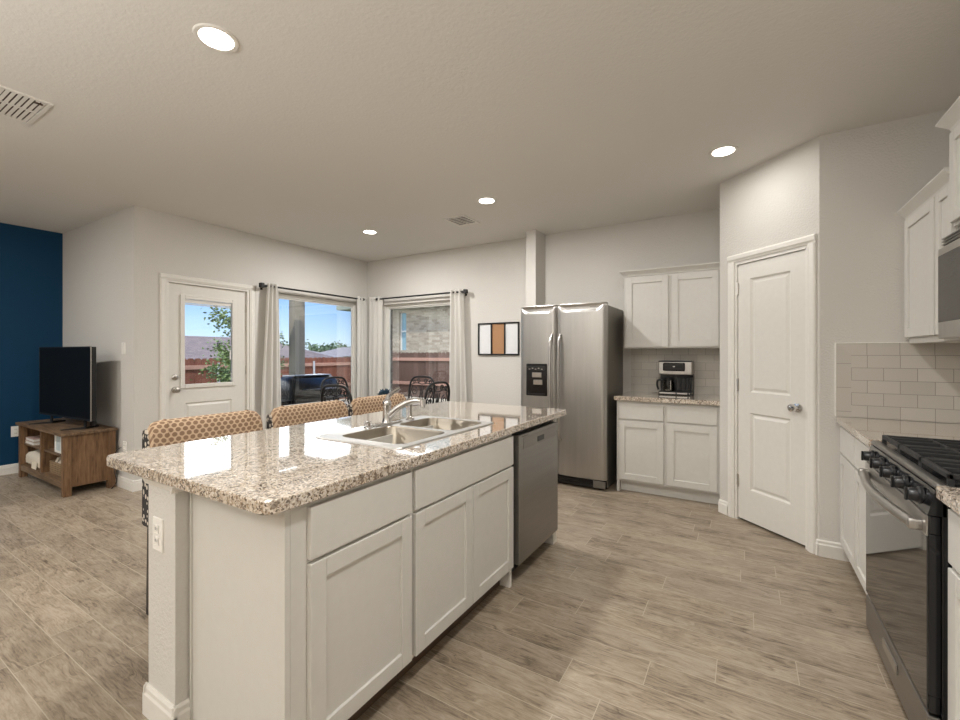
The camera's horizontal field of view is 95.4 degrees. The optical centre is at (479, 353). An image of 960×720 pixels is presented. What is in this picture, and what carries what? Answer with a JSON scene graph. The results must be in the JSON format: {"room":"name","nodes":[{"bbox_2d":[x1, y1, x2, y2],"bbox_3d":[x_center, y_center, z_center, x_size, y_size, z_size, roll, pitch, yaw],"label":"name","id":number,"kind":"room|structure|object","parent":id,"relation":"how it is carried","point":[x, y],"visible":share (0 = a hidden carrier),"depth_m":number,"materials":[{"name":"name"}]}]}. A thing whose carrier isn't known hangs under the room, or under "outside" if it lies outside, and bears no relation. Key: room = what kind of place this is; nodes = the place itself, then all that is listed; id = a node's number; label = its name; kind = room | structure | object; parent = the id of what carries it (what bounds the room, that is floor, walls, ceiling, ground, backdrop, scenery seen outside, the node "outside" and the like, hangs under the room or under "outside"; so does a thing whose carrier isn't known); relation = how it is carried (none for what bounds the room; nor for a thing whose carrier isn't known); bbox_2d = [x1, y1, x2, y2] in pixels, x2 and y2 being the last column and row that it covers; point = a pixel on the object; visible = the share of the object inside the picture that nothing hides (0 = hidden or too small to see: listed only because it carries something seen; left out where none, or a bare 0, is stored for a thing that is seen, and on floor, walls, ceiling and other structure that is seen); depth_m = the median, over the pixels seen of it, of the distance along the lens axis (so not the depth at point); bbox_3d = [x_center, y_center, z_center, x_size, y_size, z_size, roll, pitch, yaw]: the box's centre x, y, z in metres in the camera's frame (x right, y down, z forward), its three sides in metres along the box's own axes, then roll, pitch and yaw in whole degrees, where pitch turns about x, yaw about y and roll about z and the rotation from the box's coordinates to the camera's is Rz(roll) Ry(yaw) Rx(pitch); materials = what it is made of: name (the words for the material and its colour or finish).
{"room":"kitchen","nodes":[
{"label":"kitchen","id":0,"kind":"room"},
{"bbox_2d":[0,223,62,465],"bbox_3d":[-6.325,-0.055,2.993,0.120,2.740,5.360,0,0,31],"label":"wall","id":1,"kind":"structure","parent":0,"point":[31,259],"depth_m":4.89,"materials":[{"name":"blue paint"}]},
{"bbox_2d":[0,463,18,475],"bbox_3d":[-6.292,1.262,2.915,0.016,0.105,5.260,0,0,31],"label":"baseboard","id":2,"kind":"structure","parent":1,"relation":"attached to","point":[10,468],"depth_m":4.78,"materials":[{"name":"paint"}]},
{"bbox_2d":[11,426,18,436],"bbox_3d":[-5.134,0.855,4.832,0.010,0.116,0.072,0,0,31],"label":"wall outlet","id":3,"kind":"object","parent":1,"relation":"attached to","point":[14,429],"visible":0.97,"depth_m":4.82,"materials":[{"name":"white plastic"}]},
{"bbox_2d":[63,205,133,479],"bbox_3d":[-4.098,-0.055,4.718,1.900,2.740,0.100,0,0,31],"label":"wall","id":4,"kind":"structure","parent":0,"point":[95,253],"depth_m":4.50,"materials":[{"name":"grey paint"}]},
{"bbox_2d":[104,474,134,491],"bbox_3d":[-4.121,1.262,4.665,1.915,0.105,0.016,0,0,31],"label":"baseboard","id":5,"kind":"structure","parent":4,"relation":"attached to","point":[122,482],"depth_m":4.26,"materials":[{"name":"paint"}]},
{"bbox_2d":[149,484,189,705],"bbox_3d":[-0.570,0.881,2.474,0.199,0.868,2.160,0,0,31],"label":"wall","id":6,"kind":"structure","parent":0,"point":[169,571],"depth_m":1.53,"materials":[{"name":"grey paint"}]},
{"bbox_2d":[153,516,163,552],"bbox_3d":[-1.149,0.643,1.557,0.072,0.116,0.010,0,0,31],"label":"wall outlet","id":7,"kind":"object","parent":6,"relation":"attached to","point":[158,523],"visible":1,"depth_m":1.55,"materials":[{"name":"white plastic"}]},
{"bbox_2d":[142,478,182,493],"bbox_3d":[-1.124,0.460,1.562,0.231,0.035,0.057,0,0,31],"label":"trim","id":8,"kind":"structure","parent":6,"relation":"attached to","point":[172,490],"depth_m":1.52,"materials":[{"name":"paint"}]},
{"bbox_2d":[142,682,189,719],"bbox_3d":[-0.574,1.261,2.468,0.227,0.108,2.174,0,0,31],"label":"baseboard","id":9,"kind":"structure","parent":6,"relation":"attached to","point":[155,706],"depth_m":1.53,"materials":[{"name":"paint"}]},
{"bbox_2d":[134,205,366,479],"bbox_3d":[-2.579,-0.055,5.505,0.120,2.740,3.020,0,0,31],"label":"wall","id":10,"kind":"structure","parent":0,"point":[166,243],"depth_m":4.77,"materials":[{"name":"grey paint"}]},
{"bbox_2d":[132,479,141,491],"bbox_3d":[-3.260,1.262,4.251,0.016,0.105,0.202,0,0,31],"label":"baseboard","id":11,"kind":"structure","parent":10,"relation":"attached to","point":[137,486],"depth_m":4.19,"materials":[{"name":"paint"}]},
{"bbox_2d":[169,283,245,418],"bbox_3d":[-2.956,0.286,4.801,0.116,2.033,0.828,0,0,31],"label":"door","id":12,"kind":"structure","parent":10,"relation":"in","point":[185,400],"depth_m":4.75,"materials":[{"name":"paint"}]},
{"bbox_2d":[185,299,231,308],"bbox_3d":[-2.981,-0.549,4.802,0.014,0.058,0.496,0,0,31],"label":"raised blind","id":13,"kind":"object","parent":12,"relation":"attached to","point":[216,302],"depth_m":4.81,"materials":[{"name":"paint"}]},
{"bbox_2d":[160,273,254,419],"bbox_3d":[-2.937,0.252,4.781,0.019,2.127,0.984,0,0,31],"label":"trim","id":14,"kind":"structure","parent":10,"relation":"attached to","point":[164,277],"depth_m":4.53,"materials":[{"name":"paint"}]},
{"bbox_2d":[259,282,364,300],"bbox_3d":[-2.204,-0.811,5.901,0.112,0.072,1.655,0,0,31],"label":"curtain rod","id":15,"kind":"object","parent":10,"relation":"attached to","point":[261,285],"visible":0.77,"depth_m":5.70,"materials":[{"name":"metal"}]},
{"bbox_2d":[261,283,280,429],"bbox_3d":[-2.536,0.220,5.298,0.107,2.150,0.286,0,0,31],"label":"curtain","id":16,"kind":"object","parent":15,"relation":"hanging from","point":[271,377],"visible":0.79,"depth_m":5.28,"materials":[{"name":"fabric"}]},
{"bbox_2d":[357,296,366,397],"bbox_3d":[-1.772,0.220,6.560,0.109,2.150,0.208,0,0,31],"label":"curtain","id":17,"kind":"object","parent":15,"relation":"hanging from","point":[361,305],"visible":0.81,"depth_m":6.52,"materials":[{"name":"fabric"}]},
{"bbox_2d":[279,293,355,405],"bbox_3d":[-2.225,-0.007,6.056,0.145,1.525,1.430,0,0,31],"label":"window","id":18,"kind":"structure","parent":10,"relation":"in","point":[281,296],"depth_m":6.61,"materials":[{"name":"plastic"}]},
{"bbox_2d":[390,309,392,391],"bbox_3d":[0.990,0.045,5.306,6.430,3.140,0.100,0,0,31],"label":"window frame","id":19,"kind":"structure","parent":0,"point":[391,310],"depth_m":6.76,"materials":[{"name":"white plastic"}]},
{"bbox_2d":[0,473,908,719],"bbox_3d":[-2.052,1.375,2.151,8.360,0.120,8.650,0,0,31],"label":"floor","id":20,"kind":"structure","parent":0,"point":[642,606],"depth_m":2.09,"materials":[{"name":"brown wood"}]},
{"bbox_2d":[15,418,117,497],"bbox_3d":[-4.281,1.022,4.502,1.370,0.585,0.420,0,0,31],"label":"tv stand","id":21,"kind":"object","parent":20,"relation":"on","point":[84,452],"visible":0.91,"depth_m":4.24,"materials":[{"name":"brown wood"}]},
{"bbox_2d":[24,443,39,449],"bbox_3d":[-4.543,0.960,4.673,0.585,0.020,0.340,0,0,31],"label":"shelf","id":22,"kind":"object","parent":21,"relation":"attached to","point":[25,444],"depth_m":4.54,"materials":[{"name":"brown wood"}]},
{"bbox_2d":[25,440,39,445],"bbox_3d":[-4.689,0.933,4.668,0.260,0.032,0.180,0,0,31],"label":"book","id":23,"kind":"object","parent":21,"relation":"on","point":[26,441],"visible":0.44,"depth_m":4.56,"materials":[{"name":"white paper"}]},
{"bbox_2d":[26,435,39,441],"bbox_3d":[-4.685,0.899,4.665,0.250,0.032,0.180,0,0,31],"label":"book","id":24,"kind":"object","parent":23,"relation":"on","point":[31,438],"visible":0.49,"depth_m":4.58,"materials":[{"name":"white paper"}]},
{"bbox_2d":[23,464,60,479],"bbox_3d":[-4.278,1.192,4.507,1.210,0.025,0.350,0,0,31],"label":"shelf","id":25,"kind":"object","parent":21,"relation":"attached to","point":[45,474],"depth_m":4.35,"materials":[{"name":"brown wood"}]},
{"bbox_2d":[44,448,60,456],"bbox_3d":[-4.008,0.960,4.349,0.585,0.020,0.340,0,0,31],"label":"shelf","id":26,"kind":"object","parent":21,"relation":"attached to","point":[46,450],"depth_m":4.30,"materials":[{"name":"brown wood"}]},
{"bbox_2d":[50,460,60,476],"bbox_3d":[-4.093,1.120,4.388,0.312,0.118,0.260,0,0,31],"label":"storage basket","id":27,"kind":"object","parent":21,"relation":"on","point":[55,468],"visible":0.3,"depth_m":4.28,"materials":[{"name":"beige wicker"}]},
{"bbox_2d":[55,435,60,453],"bbox_3d":[-4.033,0.859,4.226,0.180,0.180,0.075,0,0,31],"label":"photo frame","id":28,"kind":"object","parent":21,"relation":"on","point":[57,438],"visible":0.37,"depth_m":4.20,"materials":[{"name":"white plastic"}]},
{"bbox_2d":[56,436,59,450],"bbox_3d":[-4.047,0.859,4.203,0.140,0.140,0.006,0,0,31],"label":"print","id":29,"kind":"object","parent":28,"relation":"attached to","point":[57,437],"depth_m":4.21},
{"bbox_2d":[29,346,98,430],"bbox_3d":[-4.212,0.328,4.442,1.177,0.802,0.290,0,0,28],"label":"television","id":30,"kind":"object","parent":21,"relation":"on","point":[67,375],"visible":1,"depth_m":4.36,"materials":[{"name":"black plastic"}]},
{"bbox_2d":[142,410,262,614],"bbox_3d":[-1.339,0.823,2.321,0.486,0.984,0.594,0,0,31],"label":"bar stool","id":31,"kind":"object","parent":20,"relation":"on","point":[163,432],"visible":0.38,"depth_m":2.30,"materials":[{"name":"fabric"}]},
{"bbox_2d":[190,469,411,719],"bbox_3d":[-0.640,0.878,1.623,0.556,0.873,0.548,0,0,31],"label":"base cabinet","id":32,"kind":"object","parent":20,"relation":"on","point":[304,612],"visible":0.84,"depth_m":1.42,"materials":[{"name":"paint"}]},
{"bbox_2d":[266,400,347,428],"bbox_3d":[-0.994,0.823,2.889,0.486,0.984,0.594,0,0,31],"label":"bar stool","id":33,"kind":"object","parent":20,"relation":"on","point":[282,416],"visible":0.29,"depth_m":2.91,"materials":[{"name":"brown fabric"}]},
{"bbox_2d":[320,376,348,401],"bbox_3d":[-1.663,0.796,5.487,0.528,1.016,0.444,0,0,31],"label":"dining chair","id":34,"kind":"object","parent":20,"relation":"on","point":[326,378],"visible":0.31,"depth_m":5.61,"materials":[{"name":"metal"}]},
{"bbox_2d":[320,384,352,404],"bbox_3d":[-1.252,0.796,4.377,0.444,1.016,0.528,0,0,31],"label":"dining chair","id":35,"kind":"object","parent":20,"relation":"on","point":[323,390],"visible":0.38,"depth_m":4.15,"materials":[{"name":"metal"}]},
{"bbox_2d":[347,393,406,415],"bbox_3d":[-0.654,0.823,3.449,0.486,0.984,0.594,0,0,31],"label":"bar stool","id":36,"kind":"object","parent":20,"relation":"on","point":[370,404],"visible":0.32,"depth_m":3.41,"materials":[{"name":"brown fabric"}]},
{"bbox_2d":[344,399,419,406],"bbox_3d":[-1.177,0.941,5.041,1.020,0.765,1.020,0,0,31],"label":"dining table","id":37,"kind":"object","parent":20,"relation":"on","point":[346,401],"visible":0.02,"depth_m":4.93,"materials":[{"name":"wood"}]},
{"bbox_2d":[378,388,389,394],"bbox_3d":[-1.094,0.475,5.064,0.158,0.165,0.179,0,0,31],"label":"potted plant","id":38,"kind":"object","parent":37,"relation":"on","point":[386,391],"visible":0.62,"depth_m":5.04,"materials":[{"name":"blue plant"}]},
{"bbox_2d":[408,376,434,403],"bbox_3d":[-0.894,0.796,5.603,0.444,1.016,0.528,0,0,31],"label":"dining chair","id":39,"kind":"object","parent":20,"relation":"on","point":[414,377],"visible":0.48,"depth_m":5.80,"materials":[{"name":"metal"}]},
{"bbox_2d":[424,381,449,403],"bbox_3d":[-0.648,0.796,4.743,0.528,1.016,0.444,0,0,31],"label":"dining chair","id":40,"kind":"object","parent":20,"relation":"on","point":[429,387],"visible":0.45,"depth_m":4.61,"materials":[{"name":"metal"}]},
{"bbox_2d":[368,425,512,679],"bbox_3d":[-0.269,0.878,2.233,0.554,0.873,0.876,0,0,31],"label":"base cabinet","id":41,"kind":"object","parent":20,"relation":"on","point":[462,513],"visible":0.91,"depth_m":2.00,"materials":[{"name":"paint"}]},
{"bbox_2d":[107,401,565,514],"bbox_3d":[-0.428,0.421,2.455,1.082,0.040,2.345,0,0,31],"label":"countertop","id":42,"kind":"structure","parent":41,"relation":"on","point":[272,471],"depth_m":1.68,"materials":[{"name":"stone"}]},
{"bbox_2d":[370,387,425,426],"bbox_3d":[-0.449,0.294,2.430,0.243,0.204,0.240,0,0,31],"label":"kitchen faucet","id":43,"kind":"object","parent":42,"relation":"on","point":[388,413],"visible":0.98,"depth_m":2.46,"materials":[{"name":"silver metal"}]},
{"bbox_2d":[316,416,493,448],"bbox_3d":[-0.358,0.487,2.322,0.550,0.185,0.840,0,0,31],"label":"double sink","id":44,"kind":"object","parent":42,"relation":"in","point":[407,433],"visible":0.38,"depth_m":2.34,"materials":[{"name":"metal"}]},
{"bbox_2d":[406,398,414,419],"bbox_3d":[-0.423,0.331,2.648,0.054,0.131,0.054,0,0,31],"label":"sprayer","id":45,"kind":"object","parent":44,"relation":"on","point":[410,417],"visible":0.79,"depth_m":2.63,"materials":[{"name":"silver metal"}]},
{"bbox_2d":[512,421,557,571],"bbox_3d":[0.133,0.883,2.875,0.575,0.860,0.610,0,0,31],"label":"dishwasher","id":46,"kind":"object","parent":20,"relation":"on","point":[535,448],"visible":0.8,"depth_m":2.66,"materials":[{"name":"silver metal"}]},
{"bbox_2d":[544,419,556,544],"bbox_3d":[0.292,0.878,3.177,0.535,0.873,0.064,0,0,31],"label":"end panel","id":47,"kind":"object","parent":20,"relation":"on","point":[552,539],"visible":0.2,"depth_m":3.03,"materials":[{"name":"paint"}]},
{"bbox_2d":[521,302,622,488],"bbox_3d":[0.970,0.398,4.640,0.903,1.795,0.780,0,0,31],"label":"refrigerator","id":48,"kind":"object","parent":20,"relation":"on","point":[572,354],"visible":0.91,"depth_m":4.32,"materials":[{"name":"metal"}]},
{"bbox_2d":[617,400,719,503],"bbox_3d":[1.838,0.878,4.225,0.871,0.873,0.609,0,0,31],"label":"base cabinet","id":49,"kind":"object","parent":20,"relation":"on","point":[664,449],"visible":0.94,"depth_m":3.95,"materials":[{"name":"paint"}]},
{"bbox_2d":[614,391,719,405],"bbox_3d":[1.823,0.421,4.219,0.893,0.040,0.635,0,0,31],"label":"countertop","id":50,"kind":"structure","parent":49,"relation":"on","point":[698,399],"depth_m":4.03,"materials":[{"name":"stone"}]},
{"bbox_2d":[656,360,693,395],"bbox_3d":[1.939,0.233,4.349,0.328,0.334,0.233,0,0,31],"label":"coffee maker","id":51,"kind":"object","parent":50,"relation":"on","point":[676,377],"visible":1,"depth_m":4.27,"materials":[{"name":"silver plastic"}]},
{"bbox_2d":[840,426,869,593],"bbox_3d":[2.343,0.878,2.257,0.634,0.873,0.886,0,0,31],"label":"base cabinet","id":52,"kind":"object","parent":20,"relation":"on","point":[852,492],"visible":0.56,"depth_m":2.43,"materials":[{"name":"paint"}]},
{"bbox_2d":[836,417,959,447],"bbox_3d":[2.333,0.421,2.257,0.652,0.040,0.875,0,0,31],"label":"countertop","id":53,"kind":"structure","parent":52,"relation":"on","point":[866,430],"depth_m":2.35,"materials":[{"name":"stone"}]},
{"bbox_2d":[858,435,959,719],"bbox_3d":[1.845,0.841,1.555,0.707,0.948,0.814,0,0,31],"label":"gas range","id":54,"kind":"object","parent":20,"relation":"on","point":[907,564],"visible":1,"depth_m":1.53,"materials":[{"name":"black metal"}]},
{"bbox_2d":[885,443,959,487],"bbox_3d":[1.887,0.419,1.530,0.610,0.022,0.814,0,0,31],"label":"cooktop","id":55,"kind":"object","parent":54,"relation":"in","point":[922,475],"depth_m":1.55,"materials":[{"name":"black metal"}]},
{"bbox_2d":[948,509,959,719],"bbox_3d":[1.041,0.878,0.110,0.634,0.873,2.468,0,0,31],"label":"base cabinet","id":56,"kind":"object","parent":20,"relation":"on","point":[953,517],"visible":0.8,"depth_m":1.26,"materials":[{"name":"paint"}]},
{"bbox_2d":[936,486,959,514],"bbox_3d":[1.033,0.421,0.115,0.652,0.040,2.468,0,0,31],"label":"countertop","id":57,"kind":"structure","parent":56,"relation":"on","point":[950,496],"depth_m":1.26,"materials":[{"name":"stone"}]},
{"bbox_2d":[0,0,959,261],"bbox_3d":[-2.052,-1.500,2.151,8.360,0.150,8.650,0,0,31],"label":"ceiling","id":58,"kind":"structure","parent":0,"point":[329,122],"depth_m":2.50,"materials":[{"name":"white paint"}]},
{"bbox_2d":[0,85,53,123],"bbox_3d":[-2.656,-1.418,2.505,0.400,0.014,0.210,0,0,31],"label":"ceiling vent","id":59,"kind":"object","parent":58,"relation":"in","point":[14,104],"visible":1,"depth_m":2.50,"materials":[{"name":"metal"}]},
{"bbox_2d":[192,23,239,52],"bbox_3d":[-1.190,-1.421,1.973,0.184,0.009,0.184,0,0,31],"label":"recessed light","id":60,"kind":"object","parent":58,"relation":"in","point":[213,37],"visible":1,"depth_m":1.96,"materials":[{"name":"paint"}]},
{"bbox_2d":[198,28,233,49],"bbox_3d":[-1.190,-1.421,1.973,0.138,0.004,0.138,0,0,31],"label":"diffuser","id":61,"kind":"object","parent":60,"relation":"attached to","point":[212,38],"depth_m":1.97,"materials":[{"name":"white plastic"}]},
{"bbox_2d":[362,230,377,233],"bbox_3d":[-1.285,-1.421,5.095,0.184,0.009,0.184,0,0,31],"label":"recessed light","id":62,"kind":"object","parent":58,"relation":"in","point":[363,231],"visible":1,"depth_m":5.08,"materials":[{"name":"paint"}]},
{"bbox_2d":[443,214,479,226],"bbox_3d":[-0.196,-1.420,4.662,0.260,0.010,0.320,0,0,31],"label":"ceiling vent","id":63,"kind":"object","parent":58,"relation":"in","point":[460,220],"visible":1,"depth_m":4.66,"materials":[{"name":"metal"}]},
{"bbox_2d":[477,197,496,203],"bbox_3d":[0.062,-1.421,4.056,0.184,0.009,0.184,0,0,31],"label":"recessed light","id":64,"kind":"object","parent":58,"relation":"in","point":[483,200],"visible":1,"depth_m":4.04,"materials":[{"name":"paint"}]},
{"bbox_2d":[479,198,493,203],"bbox_3d":[0.062,-1.421,4.056,0.138,0.004,0.138,0,0,31],"label":"diffuser","id":65,"kind":"object","parent":64,"relation":"attached to","point":[481,200],"depth_m":4.04,"materials":[{"name":"white plastic"}]},
{"bbox_2d":[709,145,737,157],"bbox_3d":[1.709,-1.421,3.069,0.184,0.009,0.184,0,0,31],"label":"recessed light","id":66,"kind":"object","parent":58,"relation":"in","point":[726,150],"visible":1,"depth_m":3.06,"materials":[{"name":"paint"}]},
{"bbox_2d":[712,147,734,155],"bbox_3d":[1.709,-1.421,3.069,0.138,0.004,0.138,0,0,31],"label":"diffuser","id":67,"kind":"object","parent":66,"relation":"attached to","point":[719,151],"depth_m":3.06,"materials":[{"name":"white plastic"}]},
{"bbox_2d":[526,229,544,306],"bbox_3d":[0.657,-0.055,5.145,0.121,2.740,0.280,0,0,31],"label":"wall","id":68,"kind":"structure","parent":0,"point":[535,240],"depth_m":5.04,"materials":[{"name":"grey paint"}]},
{"bbox_2d":[367,209,719,405],"bbox_3d":[0.933,-0.055,5.212,6.430,2.740,0.120,0,0,31],"label":"wall","id":69,"kind":"structure","parent":0,"point":[584,265],"depth_m":5.42,"materials":[{"name":"grey paint"}]},
{"bbox_2d":[385,300,449,403],"bbox_3d":[-0.876,-0.010,6.288,1.400,1.460,0.145,0,0,31],"label":"window","id":70,"kind":"structure","parent":69,"relation":"in","point":[388,308],"depth_m":6.63,"materials":[{"name":"plastic"}]},
{"bbox_2d":[376,289,467,299],"bbox_3d":[-0.844,-0.811,6.154,1.615,0.072,0.112,0,0,31],"label":"curtain rod","id":71,"kind":"object","parent":69,"relation":"attached to","point":[465,291],"visible":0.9,"depth_m":6.04,"materials":[{"name":"metal"}]},
{"bbox_2d":[369,296,382,395],"bbox_3d":[-1.557,0.220,6.554,0.268,2.150,0.093,0,0,31],"label":"curtain","id":72,"kind":"object","parent":71,"relation":"hanging from","point":[375,306],"visible":0.78,"depth_m":6.54,"materials":[{"name":"fabric"}]},
{"bbox_2d":[449,289,466,401],"bbox_3d":[-0.286,0.220,5.779,0.281,2.150,0.087,0,0,31],"label":"curtain","id":73,"kind":"object","parent":71,"relation":"hanging from","point":[457,366],"visible":0.74,"depth_m":5.78,"materials":[{"name":"fabric"}]},
{"bbox_2d":[478,322,519,354],"bbox_3d":[0.231,-0.193,5.554,0.595,0.415,0.022,0,0,31],"label":"picture frame","id":74,"kind":"object","parent":69,"relation":"attached to","point":[499,338],"visible":1,"depth_m":5.55,"materials":[{"name":"metal"}]},
{"bbox_2d":[619,262,719,348],"bbox_3d":[1.891,-0.448,4.352,0.912,0.781,0.356,0,0,31],"label":"upper cabinet","id":75,"kind":"object","parent":69,"relation":"attached to","point":[672,306],"visible":0.92,"depth_m":4.20,"materials":[{"name":"paint"}]},
{"bbox_2d":[631,348,719,394],"bbox_3d":[2.002,0.158,4.488,0.869,0.485,0.009,0,0,31],"label":"backsplash","id":76,"kind":"structure","parent":69,"relation":"attached to","point":[645,374],"depth_m":4.47,"materials":[{"name":"tile"}]},
{"bbox_2d":[720,136,818,538],"bbox_3d":[2.158,-0.055,3.265,0.100,2.740,0.824,0,0,-15],"label":"wall","id":77,"kind":"structure","parent":0,"point":[776,200],"depth_m":3.24,"materials":[{"name":"grey paint"}]},
{"bbox_2d":[718,499,727,514],"bbox_3d":[2.007,1.262,3.605,0.016,0.105,0.090,0,0,-15],"label":"baseboard","id":78,"kind":"structure","parent":77,"relation":"attached to","point":[722,505],"depth_m":3.60,"materials":[{"name":"paint"}]},
{"bbox_2d":[737,250,804,544],"bbox_3d":[2.113,0.296,3.220,0.110,2.002,0.566,0,0,-15],"label":"door","id":79,"kind":"structure","parent":77,"relation":"in","point":[770,291],"depth_m":3.19,"materials":[{"name":"paint"}]},
{"bbox_2d":[727,233,816,553],"bbox_3d":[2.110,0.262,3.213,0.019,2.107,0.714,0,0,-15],"label":"trim","id":80,"kind":"structure","parent":77,"relation":"attached to","point":[810,241],"depth_m":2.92,"materials":[{"name":"paint"}]},
{"bbox_2d":[819,109,958,542],"bbox_3d":[2.561,-0.055,2.704,0.745,2.740,0.100,0,0,31],"label":"wall","id":81,"kind":"structure","parent":0,"point":[867,174],"depth_m":2.75,"materials":[{"name":"grey paint"}]},
{"bbox_2d":[818,539,849,561],"bbox_3d":[2.278,1.262,2.808,0.166,0.105,0.016,0,0,31],"label":"baseboard","id":82,"kind":"structure","parent":81,"relation":"attached to","point":[828,549],"depth_m":2.81,"materials":[{"name":"paint"}]},
{"bbox_2d":[836,344,850,416],"bbox_3d":[2.319,0.166,2.787,0.075,0.468,0.009,0,0,31],"label":"trim","id":83,"kind":"structure","parent":81,"relation":"attached to","point":[843,358],"depth_m":2.78,"materials":[{"name":"tile"}]},
{"bbox_2d":[835,342,909,415],"bbox_3d":[2.566,0.164,2.636,0.666,0.473,0.012,0,0,31],"label":"trim","id":84,"kind":"structure","parent":81,"relation":"attached to","point":[846,342],"depth_m":2.80,"materials":[{"name":"white plastic"}]},
{"bbox_2d":[836,343,959,354],"bbox_3d":[2.569,-0.032,2.636,0.660,0.073,0.009,0,0,31],"label":"trim","id":85,"kind":"structure","parent":81,"relation":"attached to","point":[852,348],"depth_m":2.64,"materials":[{"name":"tile"}]},
{"bbox_2d":[851,355,959,423],"bbox_3d":[2.601,0.203,2.616,0.584,0.395,0.009,0,0,31],"label":"backsplash","id":86,"kind":"structure","parent":81,"relation":"attached to","point":[926,388],"depth_m":2.63,"materials":[{"name":"tile"}]},
{"bbox_3d":[1.427,-0.055,0.000,0.120,2.740,8.280,0,0,31],"label":"wall","id":87,"kind":"structure","parent":0,"visible":0},
{"bbox_2d":[897,167,959,342],"bbox_3d":[2.501,-0.463,2.249,0.366,0.800,0.736,0,0,31],"label":"upper cabinet","id":88,"kind":"object","parent":87,"relation":"attached to","point":[926,214],"visible":0.73,"depth_m":2.34,"materials":[{"name":"paint"}]},
{"bbox_2d":[935,96,959,226],"bbox_3d":[2.059,-0.835,1.538,0.383,0.501,1.023,0,0,31],"label":"upper cabinet","id":89,"kind":"object","parent":87,"relation":"attached to","point":[950,120],"visible":1,"depth_m":1.96,"materials":[{"name":"paint"}]},
{"bbox_2d":[938,229,959,340],"bbox_3d":[2.039,-0.298,1.550,0.451,0.477,0.915,0,0,31],"label":"microwave","id":90,"kind":"object","parent":89,"relation":"attached to","point":[949,255],"visible":1,"depth_m":1.91,"materials":[{"name":"metal"}]},
{"bbox_3d":[-4.601,1.125,4.679,0.402,0.107,0.250,0,0,31],"label":"storage basket","id":91,"kind":"object","parent":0,"visible":0},
{"bbox_2d":[26,450,39,469],"bbox_3d":[-4.608,1.096,4.667,0.456,0.166,0.289,0,0,31],"label":"throw blanket","id":92,"kind":"object","parent":91,"relation":"on","point":[33,457],"visible":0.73,"depth_m":4.54,"materials":[{"name":"beige fabric"}]},
{"label":"outside","id":93,"kind":"structure","parent":0,"visible":0},
{"bbox_3d":[-30.563,1.915,65.314,160.000,0.300,200.000,0,0,31],"label":"ground","id":94,"kind":"structure","parent":93,"visible":0},
{"bbox_2d":[189,305,288,382],"bbox_3d":[-4.750,0.313,8.737,2.076,2.908,1.838,0,0,40],"label":"tree","id":95,"kind":"object","parent":94,"relation":"on","point":[224,373],"visible":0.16,"depth_m":8.29,"materials":[{"name":"green plant"}]},
{"bbox_2d":[185,336,334,359],"bbox_3d":[-14.041,0.465,19.274,9.000,2.600,14.000,0,0,31],"label":"house","id":96,"kind":"structure","parent":94,"relation":"on","point":[193,344],"depth_m":19.56,"materials":[{"name":"grey"}]},
{"bbox_2d":[185,357,350,398],"bbox_3d":[-6.563,0.927,8.753,0.115,1.676,11.162,0,0,31],"label":"wooden fence","id":97,"kind":"object","parent":94,"relation":"on","point":[339,366],"visible":0.19,"depth_m":11.94,"materials":[{"name":"red wood"}]},
{"bbox_2d":[305,339,340,351],"bbox_3d":[-30.586,-0.536,83.934,6.950,4.618,6.560,0,0,5],"label":"tree","id":98,"kind":"object","parent":94,"relation":"on","point":[326,347],"visible":0.44,"depth_m":82.86,"materials":[{"name":"green plant"}]},
{"bbox_2d":[321,347,350,357],"bbox_3d":[-18.383,0.390,66.114,10.000,2.750,12.000,0,0,31],"label":"house","id":99,"kind":"structure","parent":94,"relation":"on","point":[345,352],"depth_m":61.80,"materials":[{"name":"grey"}]},
{"bbox_2d":[336,305,449,352],"bbox_3d":[2.017,-0.860,15.881,13.020,5.250,6.950,0,0,31],"label":"brick house","id":100,"kind":"structure","parent":94,"relation":"on","point":[421,329],"depth_m":14.77,"materials":[{"name":"beige brick"}]},
{"bbox_2d":[393,352,449,398],"bbox_3d":[0.460,0.857,11.065,9.712,1.816,0.115,0,0,31],"label":"wooden fence","id":101,"kind":"object","parent":94,"relation":"on","point":[435,365],"visible":0.15,"depth_m":12.43,"materials":[{"name":"brown wood"}]},
{"bbox_3d":[-3.315,1.570,7.378,2.880,0.390,5.220,0,0,31],"label":"patio slab","id":102,"kind":"object","parent":94,"relation":"on","visible":0},
{"bbox_2d":[289,300,304,374],"bbox_3d":[-3.631,0.095,8.669,0.260,2.560,0.280,0,0,31],"label":"patio post","id":103,"kind":"object","parent":102,"relation":"on","point":[296,308],"visible":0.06,"depth_m":8.58,"materials":[{"name":"grey concrete"}]},
{"bbox_2d":[281,374,344,405],"bbox_3d":[-2.740,0.853,6.983,0.652,1.045,1.400,0,0,31],"label":"gas grill","id":104,"kind":"object","parent":102,"relation":"on","point":[302,388],"visible":0.25,"depth_m":6.67,"materials":[{"name":"metal"}]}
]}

